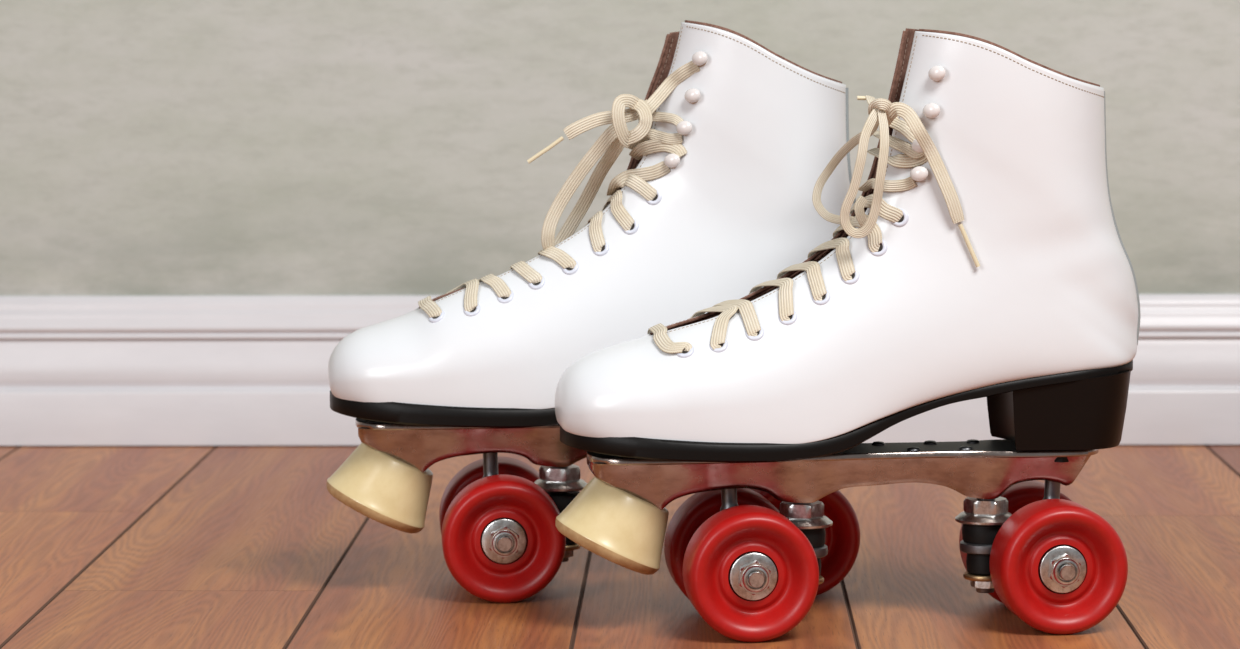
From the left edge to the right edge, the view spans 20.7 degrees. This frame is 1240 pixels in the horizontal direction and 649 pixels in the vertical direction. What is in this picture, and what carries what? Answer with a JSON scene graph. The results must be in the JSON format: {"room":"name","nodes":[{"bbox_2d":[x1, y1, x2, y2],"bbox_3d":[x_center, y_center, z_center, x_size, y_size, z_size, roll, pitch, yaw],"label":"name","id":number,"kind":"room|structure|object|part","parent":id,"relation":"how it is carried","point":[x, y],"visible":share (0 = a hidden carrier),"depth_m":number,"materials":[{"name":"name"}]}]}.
{"room":"room in house","nodes":[
{"label":"room in house","id":0,"kind":"room"},
{"bbox_2d":[0,0,1239,295],"bbox_3d":[-0.002,-1.073,2.100,4.600,2.300,0.084,0,5,1],"label":"wall","id":1,"kind":"structure","parent":0,"point":[148,147],"depth_m":2.15,"materials":[{"name":"paint"}]},
{"bbox_2d":[0,294,1239,445],"bbox_3d":[0.000,0.029,2.156,4.600,0.094,0.016,0,5,1],"label":"baseboard","id":2,"kind":"structure","parent":1,"relation":"attached to","point":[75,370],"depth_m":2.16,"materials":[{"name":"white paint"}]},
{"bbox_2d":[0,445,1239,648],"bbox_3d":[-0.042,0.279,0.057,5.592,0.001,4.582,0,5,0],"label":"floor","id":3,"kind":"structure","parent":0,"point":[176,546],"depth_m":1.68,"materials":[{"name":"brown wood"}]},
{"bbox_2d":[326,20,859,602],"bbox_3d":[-0.007,-0.009,1.629,0.268,0.272,0.100,-1,5,-4],"label":"skate","id":4,"kind":"object","parent":3,"relation":"on","point":[732,140],"visible":0.76,"depth_m":1.60,"materials":[{"name":"white leather"}]},
{"bbox_3d":[-0.010,0.056,1.635,0.234,0.024,0.044,-1,5,-4],"label":"plate","id":5,"kind":"part","parent":4,"relation":"part of","materials":[{"name":"silver metal"}]},
{"bbox_2d":[481,518,526,563],"bbox_3d":[-0.054,0.102,1.596,0.021,0.021,0.002,-1,5,-4],"label":"washer","id":6,"kind":"object","parent":4,"relation":"in","point":[498,523],"depth_m":1.59,"materials":[{"name":"silver metal"}]},
{"bbox_2d":[534,479,586,491],"bbox_3d":[-0.029,0.077,1.636,0.028,0.005,0.028,-4,7,-32],"label":"washer","id":7,"kind":"object","parent":4,"relation":"in","point":[547,485],"depth_m":1.63,"materials":[{"name":"metal"}]},
{"bbox_2d":[546,491,579,512],"bbox_3d":[-0.029,0.085,1.637,0.021,0.010,0.021,-4,7,-35],"label":"cushion","id":8,"kind":"object","parent":4,"relation":"on","point":[561,499],"depth_m":1.63,"materials":[{"name":"black rubber"}]},
{"bbox_2d":[566,537,574,544],"bbox_3d":[-0.029,0.100,1.638,0.018,0.010,0.018,-1,5,-4],"label":"cushion","id":9,"kind":"object","parent":4,"relation":"on","point":[568,542],"depth_m":1.63,"materials":[{"name":"black rubber"}]},
{"bbox_2d":[565,543,580,550],"bbox_3d":[-0.029,0.106,1.639,0.020,0.002,0.020,-1,5,-4],"label":"washer","id":10,"kind":"object","parent":4,"relation":"in","point":[569,546],"depth_m":1.63,"materials":[{"name":"gold metal"}]},
{"bbox_2d":[555,28,1139,641],"bbox_3d":[0.103,0.002,1.532,0.269,0.269,0.100,-1,6,-7],"label":"skate","id":11,"kind":"object","parent":3,"relation":"on","point":[981,252],"visible":1,"depth_m":1.50,"materials":[{"name":"white leather"}]},
{"bbox_2d":[729,552,776,599],"bbox_3d":[0.059,0.111,1.497,0.021,0.021,0.002,-1,6,-7],"label":"washer","id":12,"kind":"object","parent":11,"relation":"in","point":[753,575],"depth_m":1.49,"materials":[{"name":"metal"}]},
{"bbox_2d":[788,516,832,529],"bbox_3d":[0.082,0.089,1.538,0.028,0.005,0.028,3,6,30],"label":"washer","id":13,"kind":"object","parent":11,"relation":"in","point":[802,522],"depth_m":1.53,"materials":[{"name":"metal"}]},
{"bbox_2d":[801,528,825,547],"bbox_3d":[0.082,0.095,1.539,0.021,0.010,0.021,-1,6,-11],"label":"cushion","id":14,"kind":"object","parent":11,"relation":"on","point":[816,536],"depth_m":1.53,"materials":[{"name":"black rubber"}]},
{"bbox_2d":[817,558,820,575],"bbox_3d":[0.082,0.110,1.540,0.018,0.010,0.018,-1,6,-7],"label":"cushion","id":15,"kind":"object","parent":11,"relation":"on","point":[818,559],"depth_m":1.54,"materials":[{"name":"black rubber"}]},
{"bbox_2d":[819,576,823,583],"bbox_3d":[0.082,0.116,1.540,0.020,0.002,0.020,-1,6,-7],"label":"washer","id":16,"kind":"object","parent":11,"relation":"in","point":[821,579],"depth_m":1.54,"materials":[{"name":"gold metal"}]},
{"bbox_3d":[0.101,0.068,1.538,0.234,0.024,0.044,-1,6,-7],"label":"plate","id":17,"kind":"part","parent":11,"relation":"part of","materials":[{"name":"silver metal"}]},
{"bbox_2d":[963,571,991,581],"bbox_3d":[0.167,0.114,1.550,0.020,0.002,0.020,-1,6,-7],"label":"washer","id":18,"kind":"object","parent":11,"relation":"in","point":[974,576],"depth_m":1.54,"materials":[{"name":"gold metal"}]},
{"bbox_2d":[966,553,990,575],"bbox_3d":[0.167,0.108,1.550,0.018,0.010,0.018,-1,6,-7],"label":"cushion","id":19,"kind":"object","parent":11,"relation":"on","point":[978,564],"depth_m":1.54,"materials":[{"name":"black rubber"}]},
{"bbox_2d":[962,524,1001,544],"bbox_3d":[0.167,0.094,1.548,0.021,0.010,0.021,-1,6,-11],"label":"cushion","id":20,"kind":"object","parent":11,"relation":"on","point":[972,534],"depth_m":1.54,"materials":[{"name":"black rubber"}]},
{"bbox_2d":[955,511,1011,525],"bbox_3d":[0.167,0.087,1.548,0.028,0.005,0.028,3,6,30],"label":"washer","id":21,"kind":"object","parent":11,"relation":"in","point":[967,518],"depth_m":1.54,"materials":[{"name":"metal"}]},
{"bbox_2d":[1039,545,1085,592],"bbox_3d":[0.197,0.109,1.512,0.021,0.021,0.002,-1,6,-7],"label":"washer","id":22,"kind":"object","parent":11,"relation":"in","point":[1054,552],"depth_m":1.51,"materials":[{"name":"silver metal"}]}
]}

